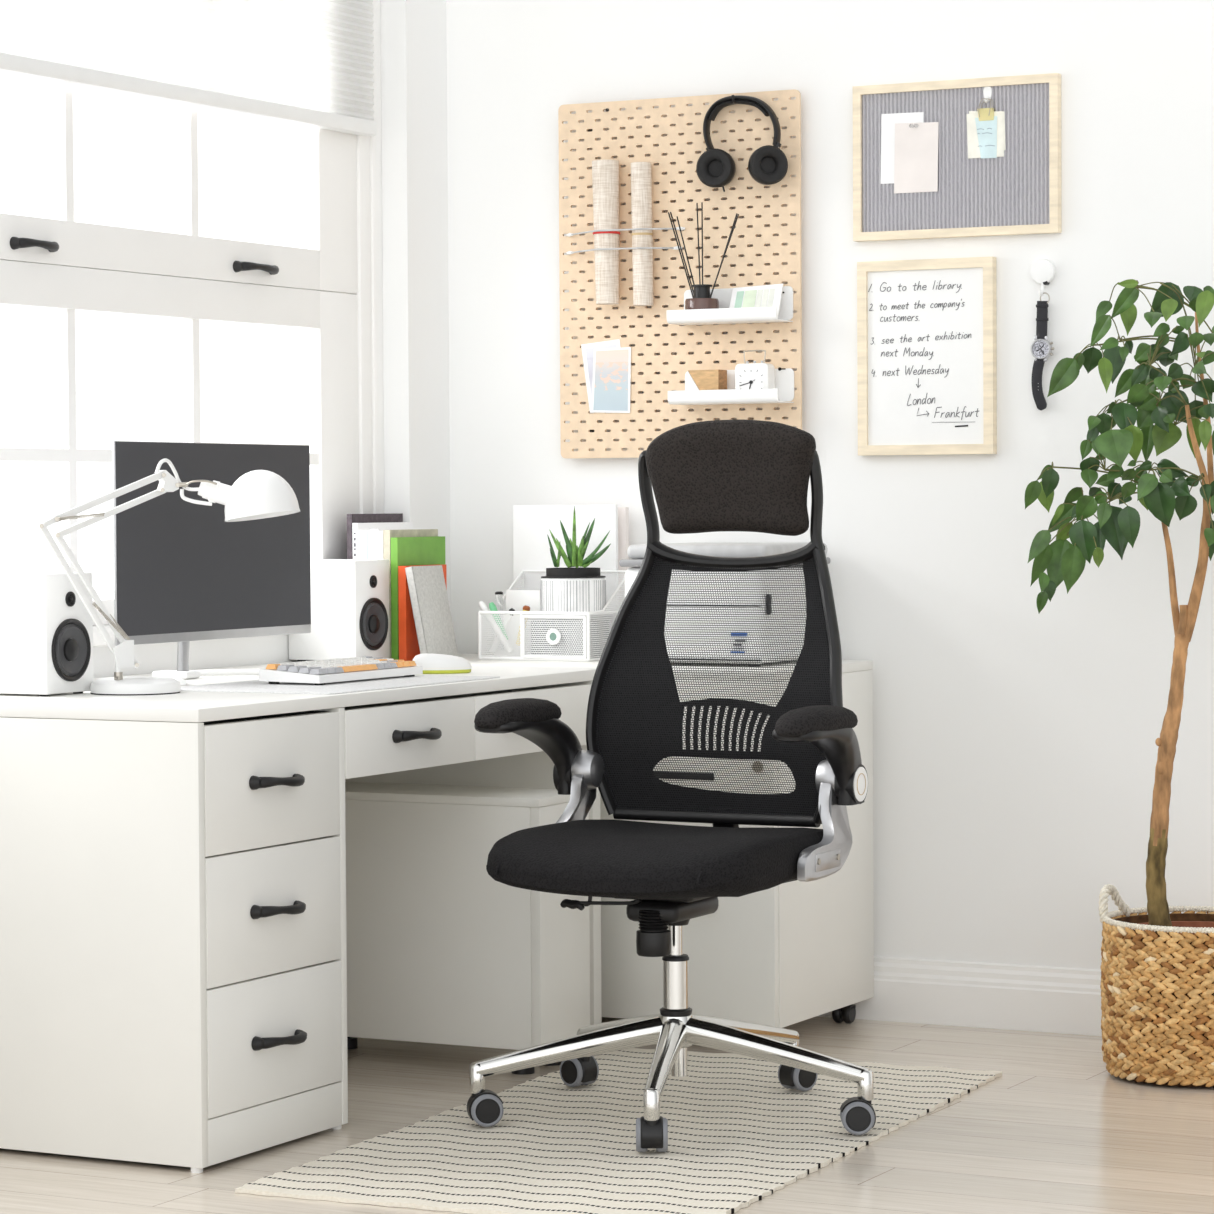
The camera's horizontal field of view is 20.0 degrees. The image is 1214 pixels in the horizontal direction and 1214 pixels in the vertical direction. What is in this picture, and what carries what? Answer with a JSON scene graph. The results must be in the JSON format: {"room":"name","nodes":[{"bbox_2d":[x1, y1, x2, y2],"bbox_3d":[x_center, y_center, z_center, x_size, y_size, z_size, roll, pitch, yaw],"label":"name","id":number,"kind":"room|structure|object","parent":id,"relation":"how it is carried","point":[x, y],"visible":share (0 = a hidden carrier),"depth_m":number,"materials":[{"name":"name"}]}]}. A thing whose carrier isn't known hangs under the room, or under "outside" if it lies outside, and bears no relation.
{"room":"home office","nodes":[
{"label":"home office","id":0,"kind":"room"},
{"bbox_2d":[93,634,312,677],"bbox_3d":[-1.260,-1.302,6.108,0.140,4.400,3.375,1,2,27],"label":"wall","id":1,"kind":"structure","parent":0,"point":[231,652],"depth_m":6.87,"materials":[{"name":"paint"}]},
{"bbox_2d":[0,0,383,646],"bbox_3d":[-1.139,-0.815,6.200,0.079,1.800,2.780,1,2,27],"label":"window","id":2,"kind":"structure","parent":1,"relation":"in","point":[332,288],"depth_m":7.06,"materials":[{"name":"white paint"}]},
{"bbox_2d":[0,0,376,135],"bbox_3d":[-1.109,-1.347,6.188,0.032,0.755,2.619,1,2,27],"label":"window blind","id":3,"kind":"object","parent":2,"relation":"attached to","point":[300,62],"visible":1,"depth_m":6.81,"materials":[{"name":"white fabric"}]},
{"bbox_2d":[380,0,450,611],"bbox_3d":[-0.426,-0.999,7.490,0.080,3.700,0.175,1,2,27],"label":"trim","id":4,"kind":"structure","parent":1,"relation":"attached to","point":[413,33],"depth_m":7.44,"materials":[{"name":"paint"}]},
{"bbox_2d":[541,567,605,611],"bbox_3d":[-0.071,-0.035,7.215,0.137,0.095,0.137,1,2,27],"label":"pot","id":5,"kind":"object","parent":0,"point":[570,589],"depth_m":7.16,"materials":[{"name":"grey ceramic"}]},
{"bbox_2d":[0,1016,1213,1213],"bbox_3d":[0.916,1.022,2.669,7.200,0.060,7.920,1,2,27],"label":"floor","id":6,"kind":"structure","parent":0,"point":[1057,1132],"depth_m":5.72,"materials":[{"name":"beige wood"}]},
{"bbox_2d":[0,662,601,1172],"bbox_3d":[-0.639,0.514,6.323,0.781,0.750,1.443,1,2,27],"label":"desk","id":7,"kind":"object","parent":6,"relation":"on","point":[173,945],"visible":0.82,"depth_m":5.65,"materials":[{"name":"white laminate"}]},
{"bbox_2d":[0,572,92,696],"bbox_3d":[-0.997,0.046,5.972,0.175,0.211,0.137,1,2,27],"label":"speaker","id":8,"kind":"object","parent":7,"relation":"on","point":[46,629],"visible":1,"depth_m":5.91},
{"bbox_2d":[39,458,299,695],"bbox_3d":[-0.794,-0.055,5.987,0.566,0.410,0.193,-2,2,-41],"label":"desk lamp","id":9,"kind":"object","parent":7,"relation":"on","point":[257,494],"visible":1,"depth_m":5.96,"materials":[{"name":"white metal"}]},
{"bbox_2d":[113,441,310,684],"bbox_3d":[-0.754,-0.086,6.451,0.197,0.443,0.650,1,2,27],"label":"monitor","id":10,"kind":"object","parent":7,"relation":"on","point":[183,573],"visible":0.84,"depth_m":6.41,"materials":[{"name":"plastic"}]},
{"bbox_2d":[289,559,389,661],"bbox_3d":[-0.554,0.007,7.152,0.175,0.211,0.137,1,2,27],"label":"speaker","id":11,"kind":"object","parent":7,"relation":"on","point":[350,617],"visible":0.91,"depth_m":7.09},
{"bbox_2d":[180,675,499,694],"bbox_3d":[-0.499,0.139,6.252,0.365,0.002,0.600,1,2,27],"label":"desk mat","id":12,"kind":"object","parent":7,"relation":"on","point":[253,686],"visible":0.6,"depth_m":6.15,"materials":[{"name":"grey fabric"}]},
{"bbox_2d":[259,656,422,684],"bbox_3d":[-0.488,0.117,6.335,0.128,0.036,0.365,1,2,27],"label":"keyboard","id":13,"kind":"object","parent":12,"relation":"on","point":[319,672],"visible":1,"depth_m":6.25,"materials":[{"name":"white plastic"}]},
{"bbox_2d":[347,513,402,558],"bbox_3d":[-0.494,-0.045,7.329,0.012,0.308,0.210,1,2,27],"label":"book","id":14,"kind":"object","parent":7,"relation":"on","point":[394,517],"visible":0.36,"depth_m":7.27,"materials":[{"name":"leather"}]},
{"bbox_2d":[352,522,412,558],"bbox_3d":[-0.477,-0.036,7.331,0.012,0.289,0.230,1,2,27],"label":"magazine","id":15,"kind":"object","parent":7,"relation":"on","point":[387,525],"visible":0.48,"depth_m":7.27,"materials":[{"name":"white paper"}]},
{"bbox_2d":[413,653,471,673],"bbox_3d":[-0.319,0.108,6.624,0.115,0.038,0.063,-1,2,-8],"label":"computer mouse","id":16,"kind":"object","parent":7,"relation":"on","point":[432,663],"visible":0.88,"depth_m":6.60,"materials":[{"name":"plastic"}]},
{"bbox_2d":[345,782,591,1074],"bbox_3d":[-0.323,0.615,6.639,0.596,0.524,0.206,1,2,27],"label":"file cabinet","id":17,"kind":"object","parent":6,"relation":"on","point":[440,950],"visible":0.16,"depth_m":6.52,"materials":[{"name":"white laminate"}]},
{"bbox_2d":[235,1048,1001,1213],"bbox_3d":[0.080,0.893,5.906,0.786,0.008,1.511,0,2,24],"label":"area rug","id":18,"kind":"object","parent":6,"relation":"on","point":[737,1136],"visible":0.82,"depth_m":5.72,"materials":[{"name":"beige fabric"}]},
{"bbox_2d":[467,420,875,1151],"bbox_3d":[0.141,0.279,5.953,0.714,1.212,0.712,1,2,27],"label":"office chair","id":19,"kind":"object","parent":18,"relation":"on","point":[714,475],"visible":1,"depth_m":6.04,"materials":[{"name":"black fabric"}]},
{"bbox_2d":[467,1089,502,1120],"bbox_3d":[-0.210,0.854,5.899,0.059,0.050,0.037,-1,2,-11],"label":"hood","id":20,"kind":"object","parent":19,"relation":"attached to","point":[483,1104],"depth_m":5.88,"materials":[{"name":"black plastic"}]},
{"bbox_2d":[576,1056,596,1081],"bbox_3d":[-0.050,0.841,6.289,0.037,0.050,0.059,-2,2,-45],"label":"hood","id":21,"kind":"object","parent":19,"relation":"attached to","point":[586,1067],"depth_m":6.26,"materials":[{"name":"black plastic"}]},
{"bbox_2d":[640,1116,662,1147],"bbox_3d":[0.074,0.861,5.643,0.037,0.050,0.059,0,2,0],"label":"hood","id":22,"kind":"object","parent":19,"relation":"attached to","point":[651,1127],"depth_m":5.62,"materials":[{"name":"black plastic"}]},
{"bbox_2d":[779,1065,794,1086],"bbox_3d":[0.345,0.841,6.231,0.059,0.050,0.037,-2,2,-39],"label":"hood","id":23,"kind":"object","parent":19,"relation":"attached to","point":[786,1073],"depth_m":6.21,"materials":[{"name":"black plastic"}]},
{"bbox_2d":[840,1097,875,1127],"bbox_3d":[0.424,0.853,5.804,0.059,0.050,0.037,0,2,0],"label":"hood","id":24,"kind":"object","parent":19,"relation":"attached to","point":[856,1112],"depth_m":5.78,"materials":[{"name":"black plastic"}]},
{"bbox_2d":[458,653,873,1027],"bbox_3d":[-0.051,0.487,7.125,1.092,0.747,0.508,1,2,27],"label":"storage cabinet","id":25,"kind":"object","parent":6,"relation":"on","point":[782,955],"visible":0.17,"depth_m":6.79,"materials":[{"name":"white laminate"}]},
{"bbox_2d":[358,530,370,558],"bbox_3d":[-0.460,-0.028,7.317,0.029,0.274,0.221,1,2,27],"label":"magazine","id":26,"kind":"object","parent":25,"relation":"on","point":[364,549],"visible":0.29,"depth_m":7.22,"materials":[{"name":"white paper"}]},
{"bbox_2d":[379,531,383,558],"bbox_3d":[-0.426,-0.026,7.294,0.010,0.272,0.211,1,2,27],"label":"magazine","id":27,"kind":"object","parent":25,"relation":"on","point":[380,532],"visible":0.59,"depth_m":7.20,"materials":[{"name":"white paper"}]},
{"bbox_2d":[370,528,429,558],"bbox_3d":[-0.438,-0.029,7.303,0.019,0.276,0.215,1,2,27],"label":"magazine","id":28,"kind":"object","parent":25,"relation":"on","point":[374,533],"visible":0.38,"depth_m":7.21,"materials":[{"name":"white paper"}]},
{"bbox_2d":[383,529,437,658],"bbox_3d":[-0.415,-0.027,7.283,0.016,0.274,0.200,1,2,27],"label":"book","id":29,"kind":"object","parent":25,"relation":"on","point":[387,534],"visible":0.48,"depth_m":7.20,"materials":[{"name":"beige paper"}]},
{"bbox_2d":[391,536,444,659],"bbox_3d":[-0.399,-0.019,7.275,0.017,0.258,0.200,1,2,27],"label":"book","id":30,"kind":"object","parent":25,"relation":"on","point":[405,551],"visible":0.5,"depth_m":7.21,"materials":[{"name":"green paper"}]},
{"bbox_2d":[398,564,446,660],"bbox_3d":[-0.388,0.011,7.237,0.018,0.199,0.170,1,2,27],"label":"book","id":31,"kind":"object","parent":25,"relation":"on","point":[408,640],"visible":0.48,"depth_m":7.16,"materials":[{"name":"orange paper"}]},
{"bbox_2d":[405,565,458,656],"bbox_3d":[-0.366,0.013,7.183,0.056,0.199,0.125,1,2,27],"label":"notebook","id":32,"kind":"object","parent":25,"relation":"on","point":[426,584],"visible":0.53,"depth_m":7.17,"materials":[{"name":"white paper"}]},
{"bbox_2d":[478,570,625,661],"bbox_3d":[-0.112,0.017,7.253,0.265,0.185,0.202,1,2,27],"label":"desk organizer","id":33,"kind":"object","parent":25,"relation":"on","point":[553,636],"visible":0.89,"depth_m":7.17,"materials":[{"name":"white metal"}]},
{"bbox_2d":[479,601,512,652],"bbox_3d":[-0.234,0.043,7.231,0.081,0.110,0.012,1,2,27],"label":"pen","id":34,"kind":"object","parent":33,"relation":"in","point":[482,604],"visible":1,"depth_m":7.23,"materials":[{"name":"white plastic"}]},
{"bbox_2d":[489,602,507,639],"bbox_3d":[-0.228,0.031,7.242,0.046,0.082,0.014,1,2,27],"label":"pen","id":35,"kind":"object","parent":33,"relation":"in","point":[492,606],"visible":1,"depth_m":7.24,"materials":[{"name":"green plastic"}]},
{"bbox_2d":[495,591,503,649],"bbox_3d":[-0.228,0.029,7.275,0.018,0.124,0.016,1,2,27],"label":"pen","id":36,"kind":"object","parent":33,"relation":"in","point":[499,594],"visible":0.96,"depth_m":7.27,"materials":[{"name":"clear plastic"}]},
{"bbox_2d":[490,608,514,652],"bbox_3d":[-0.221,0.050,7.252,0.060,0.096,0.012,1,2,27],"label":"pen","id":37,"kind":"object","parent":33,"relation":"in","point":[511,609],"visible":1,"depth_m":7.24,"materials":[{"name":"white plastic"}]},
{"bbox_2d":[516,605,529,645],"bbox_3d":[-0.177,0.039,7.240,0.034,0.085,0.015,1,2,27],"label":"pen","id":38,"kind":"object","parent":33,"relation":"in","point":[525,608],"visible":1,"depth_m":7.23,"materials":[{"name":"plastic"}]},
{"bbox_2d":[506,590,540,637],"bbox_3d":[-0.178,0.017,7.297,0.083,0.105,0.004,1,2,27],"label":"note card","id":39,"kind":"object","parent":33,"relation":"in","point":[515,599],"visible":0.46,"depth_m":7.30,"materials":[{"name":"white paper"}]},
{"bbox_2d":[531,619,608,658],"bbox_3d":[-0.077,0.067,7.213,0.135,0.078,0.100,1,2,27],"label":"pad","id":40,"kind":"object","parent":33,"relation":"in","point":[602,623],"visible":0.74,"depth_m":7.17,"materials":[{"name":"white paper"}]},
{"bbox_2d":[541,506,610,611],"bbox_3d":[-0.067,-0.100,7.214,0.145,0.225,0.137,0,2,-4],"label":"aloe","id":41,"kind":"object","parent":33,"relation":"on","point":[574,588],"visible":0.99,"depth_m":7.17,"materials":[{"name":"white ceramic"},{"name":"green plant leaves"},{"name":"dark soil"}]},
{"bbox_2d":[513,504,618,653],"bbox_3d":[-0.089,-0.057,7.364,0.250,0.325,0.012,1,2,27],"label":"folder","id":42,"kind":"object","parent":25,"relation":"on","point":[532,524],"visible":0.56,"depth_m":7.36,"materials":[{"name":"white paper"}]},
{"bbox_2d":[618,507,628,603],"bbox_3d":[-0.056,-0.055,7.387,0.227,0.319,0.015,1,2,27],"label":"folder","id":43,"kind":"object","parent":25,"relation":"on","point":[623,512],"visible":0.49,"depth_m":7.33,"materials":[{"name":"plastic"}]},
{"bbox_2d":[619,542,830,666],"bbox_3d":[0.248,-0.008,7.033,0.330,0.244,0.342,1,2,27],"label":"printer","id":44,"kind":"object","parent":25,"relation":"on","point":[636,552],"visible":0.4,"depth_m":6.88,"materials":[{"name":"white plastic"}]},
{"bbox_2d":[1098,884,1213,1086],"bbox_3d":[1.097,0.699,6.412,0.349,0.350,0.349,-1,2,-12],"label":"wicker basket","id":45,"kind":"object","parent":6,"relation":"on","point":[1157,988],"visible":0.96,"depth_m":6.28,"materials":[{"name":"wicker"}]},
{"bbox_2d":[1025,279,1213,933],"bbox_3d":[1.087,0.113,6.357,0.664,1.435,0.410,1,2,27],"label":"potted tree","id":46,"kind":"object","parent":45,"relation":"in","point":[1064,560],"visible":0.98,"depth_m":6.37,"materials":[{"name":"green plant"}]},
{"bbox_2d":[446,0,1213,969],"bbox_3d":[2.687,-0.974,6.064,7.200,3.700,0.145,1,2,27],"label":"wall","id":47,"kind":"structure","parent":0,"point":[1015,749],"depth_m":7.04,"materials":[{"name":"paint"}]},
{"bbox_2d":[558,89,801,457],"bbox_3d":[0.156,-0.698,7.279,0.567,0.760,0.033,1,2,27],"label":"pegboard","id":48,"kind":"object","parent":47,"relation":"attached to","point":[589,130],"visible":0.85,"depth_m":7.27,"materials":[{"name":"brown wood"}]},
{"bbox_2d":[581,339,620,412],"bbox_3d":[-0.006,-0.494,7.354,0.110,0.157,0.001,1,2,27],"label":"print","id":49,"kind":"object","parent":48,"relation":"attached to","point":[587,349],"visible":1,"depth_m":7.37,"materials":[{"name":"white paper"}]},
{"bbox_2d":[586,344,616,396],"bbox_3d":[-0.006,-0.494,7.354,0.088,0.135,0.001,1,2,27],"label":"picture","id":50,"kind":"object","parent":49,"relation":"attached to","point":[590,348],"depth_m":7.37},
{"bbox_2d":[592,160,619,304],"bbox_3d":[-0.002,-0.797,7.307,0.060,0.304,0.059,1,2,27],"label":"roll","id":51,"kind":"object","parent":48,"relation":"hanging from","point":[605,173],"visible":1,"depth_m":7.29,"materials":[{"name":"fabric"}]},
{"bbox_2d":[591,347,630,412],"bbox_3d":[0.009,-0.484,7.345,0.097,0.140,0.001,1,2,27],"label":"print","id":52,"kind":"object","parent":48,"relation":"attached to","point":[611,383],"visible":1,"depth_m":7.34,"materials":[{"name":"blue paper"}]},
{"bbox_2d":[566,246,681,254],"bbox_3d":[0.022,-0.759,7.294,0.278,0.008,0.068,1,2,27],"label":"cord","id":53,"kind":"object","parent":48,"relation":"attached to","point":[675,247],"visible":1,"depth_m":7.26,"materials":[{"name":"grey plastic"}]},
{"bbox_2d":[566,227,684,236],"bbox_3d":[0.025,-0.799,7.292,0.285,0.011,0.068,1,2,27],"label":"cord","id":54,"kind":"object","parent":48,"relation":"attached to","point":[677,228],"visible":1,"depth_m":7.26,"materials":[{"name":"grey plastic"}]},
{"bbox_2d":[631,162,653,305],"bbox_3d":[0.074,-0.790,7.276,0.048,0.302,0.046,1,2,27],"label":"roll","id":55,"kind":"object","parent":48,"relation":"hanging from","point":[641,172],"visible":1,"depth_m":7.26,"materials":[{"name":"fabric"}]},
{"bbox_2d":[667,286,792,324],"bbox_3d":[0.256,-0.630,7.166,0.252,0.075,0.086,1,2,27],"label":"shelf","id":56,"kind":"object","parent":48,"relation":"attached to","point":[723,314],"visible":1,"depth_m":7.15,"materials":[{"name":"white metal"}]},
{"bbox_2d":[668,202,738,309],"bbox_3d":[0.203,-0.721,7.188,0.169,0.251,0.071,1,2,27],"label":"reed diffuser","id":57,"kind":"object","parent":56,"relation":"on","point":[702,299],"visible":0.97,"depth_m":7.18,"materials":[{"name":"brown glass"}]},
{"bbox_2d":[685,298,718,309],"bbox_3d":[0.199,-0.621,7.194,0.071,0.050,0.071,1,2,27],"label":"bottle","id":58,"kind":"object","parent":57,"relation":"attached to","point":[691,303],"depth_m":7.16,"materials":[{"name":"brown glass"}]},
{"bbox_2d":[667,306,792,324],"bbox_3d":[0.256,-0.607,7.166,0.252,0.028,0.083,1,2,27],"label":"tray","id":59,"kind":"object","parent":56,"relation":"on","point":[724,314],"depth_m":7.14,"materials":[{"name":"white metal"}]},
{"bbox_2d":[729,284,782,317],"bbox_3d":[0.308,-0.634,7.150,0.124,0.078,0.053,1,2,27],"label":"card","id":60,"kind":"object","parent":56,"relation":"on","point":[763,295],"visible":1,"depth_m":7.15,"materials":[{"name":"white paper"}]},
{"bbox_2d":[668,367,793,404],"bbox_3d":[0.258,-0.462,7.170,0.252,0.075,0.086,1,2,27],"label":"shelf","id":61,"kind":"object","parent":48,"relation":"attached to","point":[783,392],"visible":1,"depth_m":7.15,"materials":[{"name":"white metal"}]},
{"bbox_2d":[688,370,726,389],"bbox_3d":[0.210,-0.462,7.200,0.071,0.069,0.042,1,2,27],"label":"block","id":62,"kind":"object","parent":61,"relation":"on","point":[697,379],"visible":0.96,"depth_m":7.18,"materials":[{"name":"brown wood"}]},
{"bbox_2d":[668,388,793,404],"bbox_3d":[0.258,-0.439,7.170,0.252,0.028,0.083,1,2,27],"label":"tray","id":63,"kind":"object","parent":61,"relation":"on","point":[731,395],"depth_m":7.14,"materials":[{"name":"white metal"}]},
{"bbox_2d":[735,350,774,388],"bbox_3d":[0.307,-0.481,7.152,0.076,0.108,0.037,1,2,27],"label":"alarm clock","id":64,"kind":"object","parent":61,"relation":"on","point":[754,375],"visible":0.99,"depth_m":7.14,"materials":[{"name":"white plastic"}]},
{"bbox_3d":[0.273,-1.058,7.167,0.006,0.018,0.053,1,2,27],"label":"hook","id":65,"kind":"object","parent":48,"relation":"attached to","visible":0},
{"bbox_2d":[696,95,787,191],"bbox_3d":[0.278,-0.967,7.143,0.205,0.200,0.081,1,2,27],"label":"headphones","id":66,"kind":"object","parent":65,"relation":"hanging from","point":[768,164],"visible":1,"depth_m":7.15,"materials":[{"name":"black plastic"}]},
{"bbox_2d":[696,148,735,187],"bbox_3d":[0.230,-0.922,7.185,0.082,0.091,0.052,1,2,27],"label":"ear cup","id":67,"kind":"object","parent":66,"relation":"on","point":[715,168],"depth_m":7.17,"materials":[{"name":"black plastic"}]},
{"bbox_2d":[748,142,787,184],"bbox_3d":[0.333,-0.920,7.113,0.079,0.091,0.076,1,2,27],"label":"ear cup","id":68,"kind":"object","parent":66,"relation":"on","point":[768,164],"depth_m":7.10,"materials":[{"name":"black plastic"}]},
{"bbox_2d":[857,257,996,455],"bbox_3d":[0.654,-0.512,7.034,0.297,0.399,0.022,1,2,27],"label":"whiteboard","id":69,"kind":"object","parent":47,"relation":"attached to","point":[927,328],"visible":1,"depth_m":7.03,"materials":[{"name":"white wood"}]},
{"bbox_2d":[853,73,1061,241],"bbox_3d":[0.710,-0.912,6.991,0.445,0.318,0.022,1,2,27],"label":"board","id":70,"kind":"object","parent":47,"relation":"attached to","point":[1018,192],"visible":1,"depth_m":6.98,"materials":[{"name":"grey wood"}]},
{"bbox_2d":[881,112,923,183],"bbox_3d":[0.605,-0.941,7.039,0.096,0.144,0.001,1,2,27],"label":"paper sheet","id":71,"kind":"object","parent":70,"relation":"attached to","point":[888,121],"visible":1,"depth_m":7.05,"materials":[{"name":"white paper"}]},
{"bbox_2d":[909,124,918,127],"bbox_3d":[0.627,-0.983,7.018,0.018,0.008,0.010,1,2,27],"label":"pin","id":72,"kind":"object","parent":70,"relation":"attached to","point":[910,125],"visible":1,"depth_m":7.02,"materials":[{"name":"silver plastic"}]},
{"bbox_2d":[894,122,938,193],"bbox_3d":[0.632,-0.919,7.024,0.098,0.143,0.001,1,2,27],"label":"paper sheet","id":73,"kind":"object","parent":70,"relation":"attached to","point":[916,149],"visible":1,"depth_m":7.02,"materials":[{"name":"white paper"}]},
{"bbox_2d":[983,86,991,102],"bbox_3d":[0.767,-1.037,6.943,0.018,0.036,0.017,1,2,27],"label":"hook","id":74,"kind":"object","parent":70,"relation":"attached to","point":[987,91],"visible":1,"depth_m":6.95,"materials":[{"name":"white plastic"}]},
{"bbox_2d":[977,98,993,120],"bbox_3d":[0.765,-1.006,6.944,0.032,0.044,0.016,1,2,27],"label":"binder clip","id":75,"kind":"object","parent":74,"relation":"hanging from","point":[984,114],"visible":1,"depth_m":6.94,"materials":[{"name":"yellow metal"}]},
{"bbox_2d":[967,111,1003,158],"bbox_3d":[0.766,-0.956,6.954,0.081,0.092,0.001,1,2,27],"label":"paper","id":76,"kind":"object","parent":75,"relation":"hanging from","point":[972,137],"visible":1,"depth_m":6.96,"materials":[{"name":"white paper"}]},
{"bbox_2d":[975,116,996,158],"bbox_3d":[0.767,-0.950,6.952,0.047,0.084,0.001,1,2,27],"label":"paper","id":77,"kind":"object","parent":75,"relation":"hanging from","point":[986,130],"visible":1,"depth_m":6.95,"materials":[{"name":"blue paper"}]},
{"bbox_2d":[969,111,1005,149],"bbox_3d":[0.770,-0.961,6.953,0.079,0.091,0.001,1,2,27],"label":"paper","id":78,"kind":"object","parent":75,"relation":"hanging from","point":[970,112],"visible":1,"depth_m":6.94,"materials":[{"name":"white paper"}]},
{"bbox_2d":[819,956,1101,1035],"bbox_3d":[2.722,0.812,6.014,6.900,0.131,0.020,1,2,27],"label":"baseboard","id":79,"kind":"structure","parent":47,"relation":"attached to","point":[1065,1000],"depth_m":7.01,"materials":[{"name":"white paint"}]},
{"bbox_2d":[1030,259,1055,295],"bbox_3d":[0.875,-0.663,6.909,0.051,0.076,0.034,1,2,27],"label":"wall hook","id":80,"kind":"object","parent":47,"relation":"attached to","point":[1043,271],"visible":1,"depth_m":6.91,"materials":[{"name":"white plastic"}]},
{"bbox_2d":[1031,292,1053,409],"bbox_3d":[0.876,-0.514,6.909,0.048,0.237,0.012,1,2,27],"label":"watch","id":81,"kind":"object","parent":80,"relation":"hanging from","point":[1041,348],"visible":1,"depth_m":6.91,"materials":[{"name":"leather"}]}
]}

